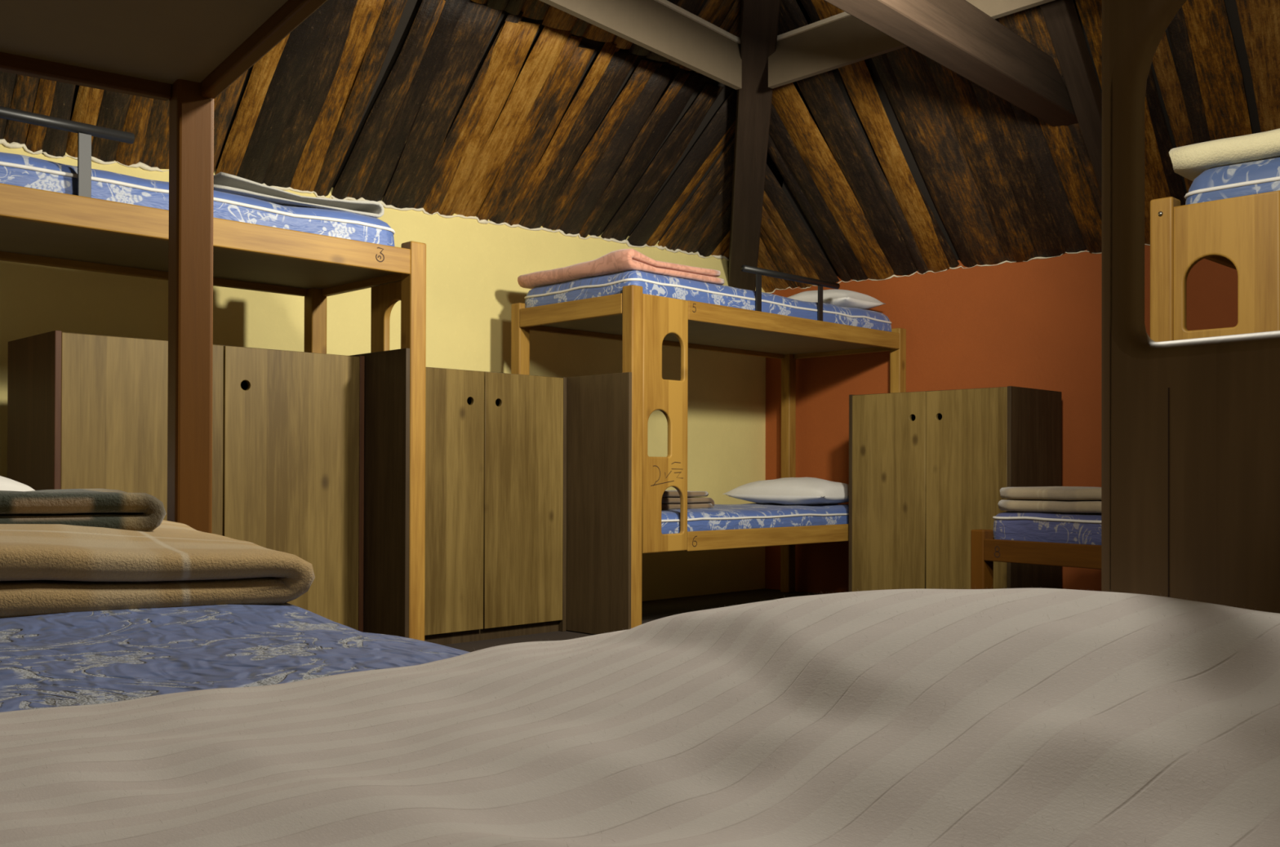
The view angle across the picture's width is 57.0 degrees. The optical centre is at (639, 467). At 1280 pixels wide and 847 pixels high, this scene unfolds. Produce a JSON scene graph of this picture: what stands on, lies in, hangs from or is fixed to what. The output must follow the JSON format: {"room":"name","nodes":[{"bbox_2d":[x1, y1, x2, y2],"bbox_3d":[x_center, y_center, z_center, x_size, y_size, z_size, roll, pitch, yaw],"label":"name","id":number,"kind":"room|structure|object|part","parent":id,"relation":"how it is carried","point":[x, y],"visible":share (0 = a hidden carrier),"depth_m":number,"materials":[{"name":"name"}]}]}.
{"room":"hostel dormitory room","nodes":[
{"label":"hostel dormitory room","id":0,"kind":"room"},
{"bbox_2d":[0,133,765,601],"bbox_3d":[-1.397,-0.296,4.958,5.964,2.002,0.120,1,0,-45],"label":"wall","id":1,"kind":"structure","parent":0,"point":[474,266],"depth_m":5.53,"materials":[{"name":"yellow paint"}]},
{"bbox_2d":[442,588,822,652],"bbox_3d":[0.522,0.742,3.015,5.964,0.084,5.376,1,0,-45],"label":"floor","id":2,"kind":"structure","parent":0,"point":[654,610],"depth_m":6.04,"materials":[{"name":"wood"}]},
{"bbox_2d":[7,330,364,632],"bbox_3d":[-1.468,0.154,3.889,1.016,1.088,0.420,1,0,-45],"label":"locker","id":3,"kind":"object","parent":2,"relation":"on","point":[85,411],"visible":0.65,"depth_m":3.77,"materials":[{"name":"brown wood"}]},
{"bbox_3d":[-1.822,0.151,3.537,0.018,1.088,0.420,1,0,-45],"label":"panel","id":4,"kind":"part","parent":3,"relation":"part of","materials":[{"name":"brown wood"}]},
{"bbox_3d":[-1.502,0.130,3.574,0.486,1.034,0.019,1,0,-45],"label":"door","id":5,"kind":"part","parent":3,"relation":"part of","materials":[{"name":"brown wood"}]},
{"bbox_3d":[-1.474,-0.380,3.899,0.980,0.017,0.399,1,0,-45],"label":"panel","id":6,"kind":"part","parent":3,"relation":"part of","materials":[{"name":"brown wood"}]},
{"bbox_3d":[-1.612,0.149,4.034,0.980,1.039,0.010,1,0,-45],"label":"panel","id":7,"kind":"part","parent":3,"relation":"part of","materials":[{"name":"black"}]},
{"bbox_3d":[-1.153,0.133,3.921,0.486,1.034,0.019,1,0,-45],"label":"door","id":8,"kind":"part","parent":3,"relation":"part of","materials":[{"name":"brown wood"}]},
{"bbox_3d":[-1.114,0.158,4.240,0.018,1.088,0.420,1,0,-45],"label":"panel","id":9,"kind":"part","parent":3,"relation":"part of","materials":[{"name":"brown wood"}]},
{"bbox_2d":[0,106,426,641],"bbox_3d":[-1.696,-0.120,3.513,2.041,1.632,0.717,1,0,-45],"label":"bunk bed","id":10,"kind":"object","parent":2,"relation":"on","point":[38,227],"visible":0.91,"depth_m":3.94,"materials":[{"name":"brown wood"}]},
{"bbox_3d":[-1.680,-0.923,3.048,0.727,0.031,0.031,1,0,-45],"label":"guard rail","id":11,"kind":"part","parent":10,"relation":"part of","materials":[{"name":"black metal"}]},
{"bbox_3d":[-1.938,-0.691,3.762,1.914,0.085,0.025,1,0,-45],"label":"rail","id":12,"kind":"part","parent":10,"relation":"part of","materials":[{"name":"brown wood"}]},
{"bbox_3d":[-1.696,-0.681,3.517,1.991,0.014,0.664,1,0,-45],"label":"panel","id":13,"kind":"part","parent":10,"relation":"part of","materials":[{"name":"brown wood"}]},
{"bbox_2d":[0,151,395,246],"bbox_3d":[-1.698,-0.771,3.514,1.897,0.164,0.644,1,0,-45],"label":"mattress","id":14,"kind":"object","parent":10,"relation":"on","point":[18,170],"visible":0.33,"depth_m":3.42,"materials":[{"name":"blue fabric"}]},
{"bbox_2d":[213,172,384,217],"bbox_3d":[-1.263,-0.864,3.941,0.608,0.055,0.562,1,0,-45],"label":"folded blanket","id":15,"kind":"object","parent":14,"relation":"on","point":[223,182],"visible":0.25,"depth_m":3.73,"materials":[{"name":"grey fabric"}]},
{"bbox_3d":[-1.453,-0.692,3.273,1.914,0.085,0.025,1,0,-45],"label":"rail","id":16,"kind":"part","parent":10,"relation":"part of","materials":[{"name":"brown wood"}]},
{"bbox_3d":[-1.225,-0.027,4.441,0.064,1.458,0.064,1,0,-45],"label":"post","id":17,"kind":"part","parent":10,"relation":"part of","materials":[{"name":"brown wood"}]},
{"bbox_3d":[-0.980,-0.685,4.227,0.025,0.085,0.586,1,0,-45],"label":"rail","id":18,"kind":"part","parent":10,"relation":"part of","materials":[{"name":"brown wood"}]},
{"bbox_3d":[-1.002,0.151,4.156,0.016,1.093,0.647,1,0,-45],"label":"panel","id":19,"kind":"part","parent":10,"relation":"part of","materials":[{"name":"brown wood"}]},
{"bbox_3d":[-0.767,-0.028,3.979,0.064,1.458,0.064,1,0,-45],"label":"post","id":20,"kind":"part","parent":10,"relation":"part of","materials":[{"name":"brown wood"}]},
{"bbox_2d":[424,367,566,645],"bbox_3d":[-0.778,0.158,4.928,0.882,1.097,0.420,1,0,-45],"label":"locker","id":21,"kind":"object","parent":2,"relation":"on","point":[495,443],"visible":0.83,"depth_m":4.82,"materials":[{"name":"brown wood"}]},
{"bbox_3d":[-0.788,0.133,4.637,0.419,1.043,0.019,1,0,-45],"label":"door","id":22,"kind":"part","parent":21,"relation":"part of","materials":[{"name":"brown wood"}]},
{"bbox_3d":[-0.784,-0.381,4.939,0.846,0.017,0.399,1,0,-45],"label":"panel","id":23,"kind":"part","parent":21,"relation":"part of","materials":[{"name":"brown wood"}]},
{"bbox_3d":[-0.922,0.153,5.074,0.846,1.048,0.010,1,0,-45],"label":"panel","id":24,"kind":"part","parent":21,"relation":"part of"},
{"bbox_3d":[-0.487,0.136,4.937,0.419,1.043,0.019,1,0,-45],"label":"door","id":25,"kind":"part","parent":21,"relation":"part of","materials":[{"name":"brown wood"}]},
{"bbox_3d":[-0.471,0.161,5.233,0.018,1.097,0.420,1,0,-45],"label":"panel","id":26,"kind":"part","parent":21,"relation":"part of","materials":[{"name":"brown wood"}]},
{"bbox_2d":[0,0,1279,613],"bbox_3d":[-0.494,-0.044,1.036,0.815,1.458,2.156,0,0,-36],"label":"bunk bed","id":27,"kind":"object","parent":2,"relation":"on","point":[1190,428],"visible":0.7,"depth_m":0.65,"materials":[{"name":"brown wood"}]},
{"bbox_3d":[-1.117,-0.699,1.903,0.687,0.085,0.025,0,0,-36],"label":"rail","id":28,"kind":"part","parent":27,"relation":"part of","materials":[{"name":"brown wood"}]},
{"bbox_3d":[-0.492,-0.692,1.040,0.764,0.014,2.106,0,0,-36],"label":"panel","id":29,"kind":"part","parent":27,"relation":"part of","materials":[{"name":"brown wood"}]},
{"bbox_3d":[-0.803,-0.039,2.104,0.064,1.458,0.064,0,0,-36],"label":"post","id":30,"kind":"part","parent":27,"relation":"part of","materials":[{"name":"brown wood"}]},
{"bbox_2d":[0,603,470,712],"bbox_3d":[-0.496,0.231,1.039,0.733,0.134,2.012,0,0,-36],"label":"mattress","id":31,"kind":"object","parent":27,"relation":"on","point":[86,658],"visible":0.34,"depth_m":1.11,"materials":[{"name":"blue fabric"}]},
{"bbox_2d":[0,520,315,617],"bbox_3d":[-0.900,0.116,1.579,0.747,0.125,0.629,0,0,-36],"label":"folded blanket","id":32,"kind":"object","parent":31,"relation":"on","point":[46,569],"visible":0.91,"depth_m":1.45,"materials":[{"name":"beige fabric"}]},
{"bbox_2d":[0,488,166,532],"bbox_3d":[-0.965,0.061,1.653,0.504,0.066,0.342,0,0,-36],"label":"folded blanket","id":33,"kind":"object","parent":32,"relation":"on","point":[94,508],"visible":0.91,"depth_m":1.61,"materials":[{"name":"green fabric"}]},
{"bbox_2d":[0,587,1279,846],"bbox_3d":[-0.093,0.166,0.481,0.752,0.223,0.657,0,0,-36],"label":"bedspread","id":34,"kind":"object","parent":31,"relation":"on","point":[1002,717],"visible":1,"depth_m":0.45,"materials":[{"name":"fabric"}]},
{"bbox_3d":[-0.252,-0.700,1.380,0.025,0.085,1.759,0,0,-36],"label":"rail","id":35,"kind":"part","parent":27,"relation":"part of","materials":[{"name":"brown wood"}]},
{"bbox_2d":[511,264,906,635],"bbox_3d":[0.406,-0.100,5.829,2.060,1.632,0.801,1,0,-45],"label":"bunk bed","id":36,"kind":"object","parent":2,"relation":"on","point":[615,491],"visible":0.83,"depth_m":5.03,"materials":[{"name":"brown wood"}]},
{"bbox_3d":[-0.550,-0.019,5.399,0.064,1.458,0.064,1,0,-45],"label":"post","id":37,"kind":"part","parent":36,"relation":"part of","materials":[{"name":"brown wood"}]},
{"bbox_3d":[-0.303,-0.678,5.129,0.025,0.085,0.670,1,0,-45],"label":"rail","id":38,"kind":"part","parent":36,"relation":"part of","materials":[{"name":"brown wood"}]},
{"bbox_3d":[-0.321,0.159,5.108,0.016,1.093,0.798,1,0,-45],"label":"panel","id":39,"kind":"part","parent":36,"relation":"part of","materials":[{"name":"brown wood"}]},
{"bbox_3d":[-0.033,-0.021,4.878,0.064,1.458,0.064,1,0,-45],"label":"post","id":40,"kind":"part","parent":36,"relation":"part of","materials":[{"name":"brown wood"}]},
{"bbox_3d":[0.141,-0.671,6.113,1.914,0.085,0.025,1,0,-45],"label":"rail","id":41,"kind":"part","parent":36,"relation":"part of","materials":[{"name":"brown wood"}]},
{"bbox_2d":[524,270,891,332],"bbox_3d":[0.401,-0.756,5.825,1.952,0.174,0.749,1,0,-45],"label":"mattress","id":42,"kind":"object","parent":36,"relation":"on","point":[652,284],"visible":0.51,"depth_m":5.26,"materials":[{"name":"blue fabric"}]},
{"bbox_2d":[517,248,724,288],"bbox_3d":[-0.093,-0.868,5.354,0.608,0.090,0.744,1,0,-45],"label":"folded blanket","id":43,"kind":"object","parent":42,"relation":"on","point":[623,260],"visible":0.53,"depth_m":5.08,"materials":[{"name":"pink fabric"}]},
{"bbox_2d":[786,288,885,310],"bbox_3d":[0.991,-0.885,6.349,0.353,0.126,0.554,1,0,-45],"label":"pillow","id":44,"kind":"object","parent":42,"relation":"on","point":[840,298],"visible":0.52,"depth_m":6.16,"materials":[{"name":"white fabric"}]},
{"bbox_3d":[0.413,-0.661,5.839,1.992,0.014,0.748,1,0,-45],"label":"panel","id":45,"kind":"part","parent":36,"relation":"part of","materials":[{"name":"brown wood"}]},
{"bbox_2d":[661,503,848,533],"bbox_3d":[0.414,0.258,5.835,1.898,0.140,0.732,1,0,-45],"label":"mattress","id":46,"kind":"object","parent":36,"relation":"on","point":[747,516],"visible":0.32,"depth_m":5.50,"materials":[{"name":"blue fabric"}]},
{"bbox_2d":[661,490,715,510],"bbox_3d":[0.077,0.149,5.439,0.478,0.087,0.308,1,0,-45],"label":"folded blanket","id":47,"kind":"object","parent":46,"relation":"on","point":[670,499],"visible":0.22,"depth_m":5.38,"materials":[{"name":"brown fabric"}]},
{"bbox_2d":[722,477,848,505],"bbox_3d":[0.834,0.127,6.260,0.437,0.148,0.672,1,0,-45],"label":"pillow","id":48,"kind":"object","parent":46,"relation":"on","point":[786,491],"visible":0.89,"depth_m":6.08,"materials":[{"name":"white fabric"}]},
{"bbox_3d":[0.780,0.326,5.656,1.639,0.085,0.025,1,0,-45],"label":"rail","id":49,"kind":"part","parent":36,"relation":"part of","materials":[{"name":"brown wood"}]},
{"bbox_3d":[0.854,-0.007,6.793,0.064,1.458,0.064,1,0,-45],"label":"post","id":50,"kind":"part","parent":36,"relation":"part of","materials":[{"name":"brown wood"}]},
{"bbox_3d":[0.724,-0.901,5.604,0.722,0.031,0.031,1,0,-45],"label":"guard rail","id":51,"kind":"part","parent":36,"relation":"part of","materials":[{"name":"black metal"}]},
{"bbox_3d":[0.783,-0.672,5.662,1.639,0.085,0.025,1,0,-45],"label":"rail","id":52,"kind":"part","parent":36,"relation":"part of","materials":[{"name":"brown wood"}]},
{"bbox_3d":[1.129,-0.665,6.550,0.025,0.085,0.670,1,0,-45],"label":"rail","id":53,"kind":"part","parent":36,"relation":"part of","materials":[{"name":"brown wood"}]},
{"bbox_3d":[1.372,-0.008,6.272,0.064,1.458,0.064,1,0,-45],"label":"post","id":54,"kind":"part","parent":36,"relation":"part of","materials":[{"name":"brown wood"}]},
{"bbox_2d":[848,386,1062,591],"bbox_3d":[1.524,0.179,5.743,0.867,1.078,0.503,0,0,45],"label":"locker","id":55,"kind":"object","parent":2,"relation":"on","point":[927,469],"visible":0.82,"depth_m":5.54,"materials":[{"name":"brown wood"}]},
{"bbox_3d":[1.223,0.180,6.042,0.018,1.078,0.503,0,0,45],"label":"panel","id":56,"kind":"part","parent":55,"relation":"part of","materials":[{"name":"brown wood"}]},
{"bbox_3d":[1.206,0.155,5.719,0.411,1.024,0.019,0,0,45],"label":"door","id":57,"kind":"part","parent":55,"relation":"part of","materials":[{"name":"brown wood"}]},
{"bbox_3d":[1.533,-0.350,5.753,0.831,0.017,0.482,0,0,45],"label":"panel","id":58,"kind":"part","parent":55,"relation":"part of","materials":[{"name":"brown wood"}]},
{"bbox_3d":[1.502,0.154,5.425,0.411,1.024,0.019,0,0,45],"label":"door","id":59,"kind":"part","parent":55,"relation":"part of","materials":[{"name":"brown wood"}]},
{"bbox_3d":[1.825,0.178,5.444,0.018,1.078,0.503,0,0,45],"label":"panel","id":60,"kind":"part","parent":55,"relation":"part of","materials":[{"name":"brown wood"}]},
{"bbox_2d":[970,528,1101,589],"bbox_3d":[2.011,0.480,4.641,1.177,0.466,0.815,0,0,-36],"label":"bed","id":61,"kind":"object","parent":2,"relation":"on","point":[985,550],"visible":0.26,"depth_m":4.45,"materials":[{"name":"brown wood"}]},
{"bbox_3d":[1.341,0.478,4.620,0.064,0.466,0.064,0,0,-36],"label":"leg","id":62,"kind":"part","parent":61,"relation":"part of","materials":[{"name":"brown wood"}]},
{"bbox_3d":[1.545,0.320,4.305,0.025,0.085,0.687,0,0,-36],"label":"rail","id":63,"kind":"part","parent":61,"relation":"part of","materials":[{"name":"brown wood"}]},
{"bbox_2d":[992,511,1101,545],"bbox_3d":[2.012,0.245,4.643,1.058,0.162,0.752,0,0,-36],"label":"mattress","id":64,"kind":"object","parent":61,"relation":"on","point":[1037,526],"visible":0.12,"depth_m":4.42,"materials":[{"name":"blue fabric"}]},
{"bbox_2d":[998,486,1101,513],"bbox_3d":[1.812,0.123,4.433,0.479,0.097,0.760,0,0,-36],"label":"folded blanket","id":65,"kind":"object","parent":64,"relation":"on","point":[1079,500],"visible":0.34,"depth_m":4.42,"materials":[{"name":"beige fabric"}]},
{"bbox_2d":[1150,190,1279,342],"bbox_3d":[2.434,-0.025,2.873,0.802,1.458,2.041,1,0,-45],"label":"bunk bed","id":66,"kind":"object","parent":2,"relation":"on","point":[1242,234],"visible":0.36,"depth_m":3.20,"materials":[{"name":"brown wood"}]},
{"bbox_3d":[1.478,-0.025,3.318,0.064,1.458,0.064,1,0,-45],"label":"post","id":67,"kind":"part","parent":66,"relation":"part of","materials":[{"name":"brown wood"}]},
{"bbox_3d":[1.727,-0.681,3.594,0.670,0.085,0.025,1,0,-45],"label":"rail","id":68,"kind":"part","parent":66,"relation":"part of","materials":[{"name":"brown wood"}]},
{"bbox_2d":[1184,156,1279,204],"bbox_3d":[2.432,-0.763,2.879,0.737,0.166,1.898,1,0,-45],"label":"mattress","id":69,"kind":"object","parent":66,"relation":"on","point":[1260,176],"visible":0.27,"depth_m":3.20,"materials":[{"name":"blue fabric"}]},
{"bbox_2d":[1168,128,1279,181],"bbox_3d":[1.993,-0.874,3.298,0.676,0.080,0.749,1,0,-45],"label":"folded blanket","id":70,"kind":"object","parent":69,"relation":"on","point":[1188,162],"visible":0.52,"depth_m":3.23,"materials":[{"name":"beige fabric"}]},
{"bbox_3d":[-1.871,0.458,2.885,0.764,0.466,1.495,1,0,-45],"label":"bed","id":71,"kind":"object","parent":2,"relation":"on","visible":0},
{"bbox_3d":[-1.870,0.239,2.886,0.695,0.131,1.428,1,0,-45],"label":"mattress","id":72,"kind":"object","parent":71,"relation":"on","visible":0},
{"bbox_3d":[-1.825,0.144,2.824,0.633,0.068,0.510,1,0,-45],"label":"folded blanket","id":73,"kind":"object","parent":72,"relation":"on","visible":0},
{"bbox_2d":[0,475,34,491],"bbox_3d":[-1.825,0.050,2.824,0.638,0.128,0.420,1,0,-45],"label":"pillow","id":74,"kind":"object","parent":73,"relation":"on","point":[6,484],"visible":0.29,"depth_m":2.87,"materials":[{"name":"white fabric"}]},
{"bbox_2d":[0,0,1279,292],"bbox_3d":[0.505,-2.032,3.057,6.468,2.296,5.953,1,0,-45],"label":"ceiling","id":75,"kind":"structure","parent":0,"point":[922,136],"depth_m":5.07,"materials":[{"name":"brown wood"}]},
{"bbox_2d":[764,244,1237,594],"bbox_3d":[2.571,-0.202,5.258,0.114,1.842,5.670,1,0,-45],"label":"wall","id":76,"kind":"structure","parent":0,"point":[1036,323],"depth_m":6.03,"materials":[{"name":"orange paint"}]}
]}

